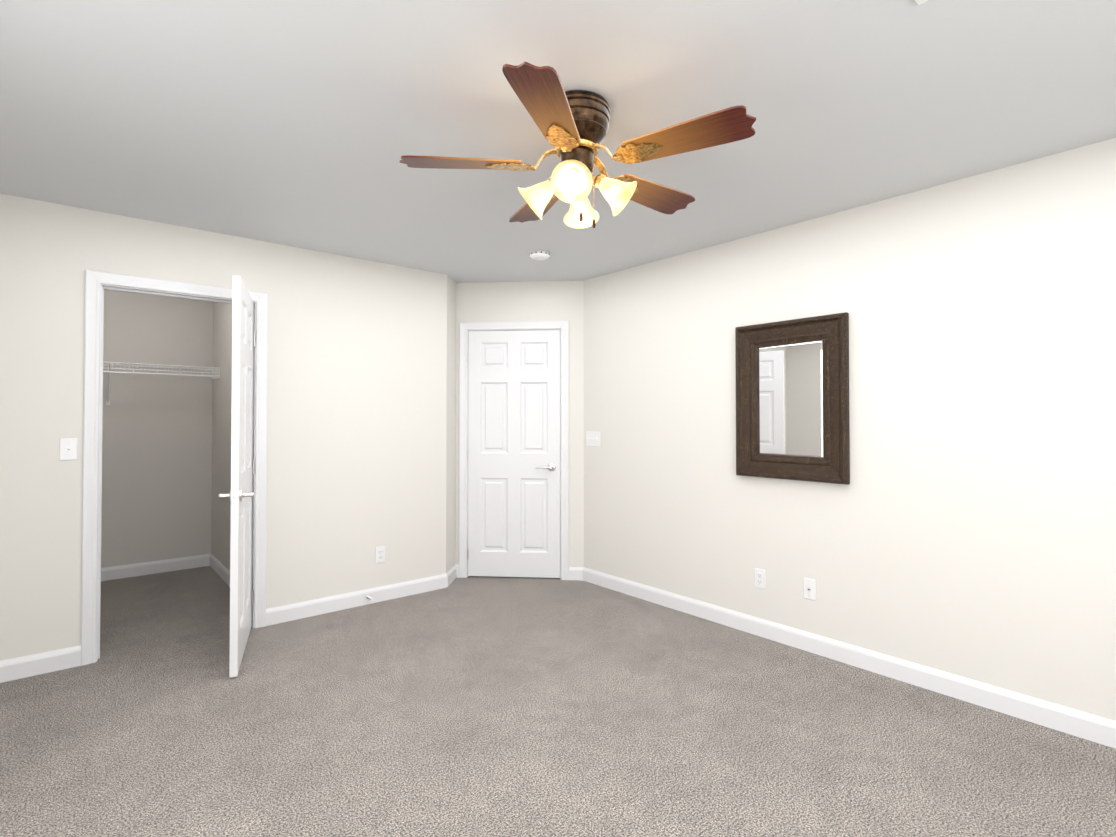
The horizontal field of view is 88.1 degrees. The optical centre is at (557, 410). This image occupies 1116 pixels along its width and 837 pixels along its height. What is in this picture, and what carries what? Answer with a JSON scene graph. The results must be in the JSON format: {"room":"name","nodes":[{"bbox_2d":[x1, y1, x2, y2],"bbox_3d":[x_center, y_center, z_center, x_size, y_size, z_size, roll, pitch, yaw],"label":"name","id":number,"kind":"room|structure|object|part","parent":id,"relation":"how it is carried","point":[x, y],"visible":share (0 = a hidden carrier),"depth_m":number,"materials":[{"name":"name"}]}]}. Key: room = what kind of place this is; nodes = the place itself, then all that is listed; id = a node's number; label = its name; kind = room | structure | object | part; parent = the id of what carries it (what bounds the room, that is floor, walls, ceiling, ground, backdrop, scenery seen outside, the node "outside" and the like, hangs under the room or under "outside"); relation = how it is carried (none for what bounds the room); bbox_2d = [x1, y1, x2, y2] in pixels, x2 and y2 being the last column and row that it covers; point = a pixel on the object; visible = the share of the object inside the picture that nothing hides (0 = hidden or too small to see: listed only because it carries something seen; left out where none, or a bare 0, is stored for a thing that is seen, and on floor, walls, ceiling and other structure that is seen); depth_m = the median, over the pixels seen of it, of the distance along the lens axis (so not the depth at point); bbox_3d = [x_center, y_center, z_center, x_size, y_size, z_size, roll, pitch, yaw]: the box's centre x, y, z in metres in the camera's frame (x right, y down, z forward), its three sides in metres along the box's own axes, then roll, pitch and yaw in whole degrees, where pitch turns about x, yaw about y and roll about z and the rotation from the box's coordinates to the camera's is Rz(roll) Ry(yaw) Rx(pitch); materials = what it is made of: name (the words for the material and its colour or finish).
{"room":"empty bedroom","nodes":[
{"label":"empty bedroom","id":0,"kind":"room"},
{"bbox_2d":[101,290,212,567],"bbox_3d":[-3.731,0.158,4.715,1.790,2.440,0.120,1,-1,-40],"label":"wall","id":1,"kind":"structure","parent":0,"point":[156,468],"depth_m":4.90,"materials":[{"name":"grey paint"}]},
{"bbox_2d":[101,554,207,580],"bbox_3d":[-3.680,1.325,4.653,1.500,0.104,0.014,1,-1,-40],"label":"baseboard","id":2,"kind":"structure","parent":1,"relation":"attached to","point":[153,567],"depth_m":4.87,"materials":[{"name":"white paint"}]},
{"bbox_2d":[103,362,219,404],"bbox_3d":[-3.583,-0.212,4.550,1.544,0.335,0.330,1,-1,-40],"label":"wire closet shelf","id":3,"kind":"object","parent":1,"relation":"attached to","point":[215,372],"visible":0.62,"depth_m":4.71,"materials":[{"name":"white metal"}]},
{"bbox_2d":[211,302,231,570],"bbox_3d":[-2.463,0.155,4.511,0.120,2.440,1.830,1,-1,-40],"label":"wall","id":4,"kind":"structure","parent":0,"point":[221,438],"depth_m":4.84,"materials":[{"name":"grey paint"}]},
{"bbox_2d":[208,554,229,586],"bbox_3d":[-2.516,1.323,4.452,0.016,0.104,1.826,1,-1,-40],"label":"baseboard","id":5,"kind":"structure","parent":4,"relation":"attached to","point":[221,570],"depth_m":4.80,"materials":[{"name":"white paint"}]},
{"bbox_2d":[0,193,446,660],"bbox_3d":[-1.986,0.143,3.638,2.820,2.440,0.120,1,-1,-40],"label":"wall","id":6,"kind":"structure","parent":0,"point":[356,408],"depth_m":3.74,"materials":[{"name":"white paint"}]},
{"bbox_2d":[0,645,80,682],"bbox_3d":[-2.766,1.301,2.872,0.600,0.104,0.014,1,-1,-40],"label":"baseboard","id":7,"kind":"structure","parent":6,"relation":"attached to","point":[51,661],"depth_m":2.96,"materials":[{"name":"white paint"}]},
{"bbox_2d":[60,438,76,459],"bbox_3d":[-2.582,0.205,3.041,0.070,0.115,0.018,1,-1,-40],"label":"light switch","id":8,"kind":"object","parent":6,"relation":"attached to","point":[68,448],"visible":1,"depth_m":3.04,"materials":[{"name":"white plastic"}]},
{"bbox_2d":[81,270,267,665],"bbox_3d":[-2.237,0.330,3.422,0.800,2.060,0.120,1,-1,-40],"label":"door frame","id":9,"kind":"structure","parent":6,"relation":"attached to","point":[158,293],"depth_m":3.20,"materials":[{"name":"white paint"}]},
{"bbox_2d":[218,275,255,677],"bbox_3d":[-1.792,0.333,3.250,0.308,2.025,0.734,1,-1,-40],"label":"closet door","id":10,"kind":"structure","parent":6,"relation":"in","point":[241,494],"depth_m":3.01,"materials":[{"name":"white paint"}]},
{"bbox_2d":[266,565,458,625],"bbox_3d":[-1.339,1.319,4.213,1.512,0.104,0.214,1,-1,-40],"label":"baseboard","id":11,"kind":"structure","parent":6,"relation":"attached to","point":[294,611],"depth_m":4.02,"materials":[{"name":"white paint"}]},
{"bbox_2d":[375,546,384,562],"bbox_3d":[-1.276,1.035,4.142,0.070,0.115,0.009,1,-1,-40],"label":"outlet","id":12,"kind":"object","parent":6,"relation":"attached to","point":[379,554],"visible":1,"depth_m":4.14,"materials":[{"name":"white plastic"}]},
{"bbox_2d":[446,275,455,572],"bbox_3d":[-0.919,0.157,4.649,0.120,2.440,0.283,0,-1,5],"label":"wall","id":13,"kind":"structure","parent":0,"point":[451,447],"depth_m":4.65,"materials":[{"name":"white paint"}]},
{"bbox_2d":[456,280,583,566],"bbox_3d":[-0.314,0.159,4.801,1.061,2.440,0.120,0,-1,5],"label":"wall","id":14,"kind":"structure","parent":0,"point":[521,301],"depth_m":4.73,"materials":[{"name":"white paint"}]},
{"bbox_2d":[467,330,559,577],"bbox_3d":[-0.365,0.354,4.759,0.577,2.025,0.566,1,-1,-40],"label":"door","id":15,"kind":"structure","parent":14,"relation":"in","point":[513,454],"depth_m":4.75,"materials":[{"name":"white paint"}]},
{"bbox_2d":[459,321,568,579],"bbox_3d":[-0.359,0.324,4.803,0.910,2.110,0.156,0,-1,5],"label":"door frame","id":16,"kind":"structure","parent":14,"relation":"attached to","point":[563,326],"depth_m":4.74,"materials":[{"name":"white paint"}]},
{"bbox_2d":[572,567,1115,748],"bbox_3d":[1.694,1.301,2.914,0.020,0.104,4.785,1,-1,-40],"label":"baseboard","id":17,"kind":"structure","parent":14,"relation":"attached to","point":[1087,726],"depth_m":2.92,"materials":[{"name":"white paint"}]},
{"bbox_2d":[0,566,1115,836],"bbox_3d":[-0.518,1.379,2.623,4.170,0.060,7.600,1,-1,-40],"label":"floor","id":18,"kind":"structure","parent":0,"point":[480,706],"depth_m":2.39,"materials":[{"name":"carpet"}]},
{"bbox_2d":[0,0,1115,282],"bbox_3d":[-0.518,-1.131,2.658,4.170,0.080,7.600,1,-1,-40],"label":"ceiling","id":19,"kind":"structure","parent":0,"point":[306,124],"depth_m":2.10,"materials":[{"name":"grey paint"}]},
{"bbox_2d":[530,250,549,259],"bbox_3d":[-0.125,-1.052,3.933,0.138,0.042,0.138,1,-1,-40],"label":"smoke detector","id":20,"kind":"object","parent":19,"relation":"attached to","point":[539,255],"visible":1,"depth_m":3.89,"materials":[{"name":"white plastic"}]},
{"bbox_2d":[400,61,755,227],"bbox_3d":[0.105,-0.873,2.114,1.163,0.451,1.204,1,-1,-40],"label":"ceiling fan","id":21,"kind":"object","parent":19,"relation":"hanging from","point":[573,125],"visible":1,"depth_m":1.97,"materials":[{"name":"brown wood"}]},
{"bbox_2d":[915,0,927,4],"bbox_3d":[0.924,-1.103,1.349,0.360,0.012,0.260,1,-1,-40],"label":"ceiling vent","id":22,"kind":"object","parent":19,"relation":"in","point":[918,2],"visible":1,"depth_m":1.55,"materials":[{"name":"white plastic"}]},
{"bbox_2d":[584,138,1115,720],"bbox_3d":[1.754,0.133,2.927,0.172,2.440,4.700,1,-1,-40],"label":"wall","id":23,"kind":"structure","parent":0,"point":[962,522],"depth_m":2.93,"materials":[{"name":"white paint"}]},
{"bbox_2d":[586,431,599,445],"bbox_3d":[0.277,0.227,4.603,0.018,0.115,0.162,1,-1,-40],"label":"light switch","id":24,"kind":"object","parent":23,"relation":"attached to","point":[592,438],"visible":1,"depth_m":4.61,"materials":[{"name":"white plastic"}]},
{"bbox_2d":[755,568,765,588],"bbox_3d":[1.221,1.016,3.485,0.009,0.115,0.070,1,-1,-40],"label":"outlet","id":25,"kind":"object","parent":23,"relation":"attached to","point":[760,578],"visible":1,"depth_m":3.48,"materials":[{"name":"white plastic"}]},
{"bbox_3d":[1.330,-0.061,3.337,0.051,0.920,0.670,1,-1,-40],"label":"framed mirror","id":26,"kind":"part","parent":23,"relation":"part of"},
{"bbox_2d":[803,578,815,600],"bbox_3d":[1.415,1.008,3.250,0.016,0.115,0.070,1,-1,-40],"label":"outlet","id":27,"kind":"object","parent":23,"relation":"attached to","point":[809,588],"visible":1,"depth_m":3.25,"materials":[{"name":"white plastic"}]}
]}

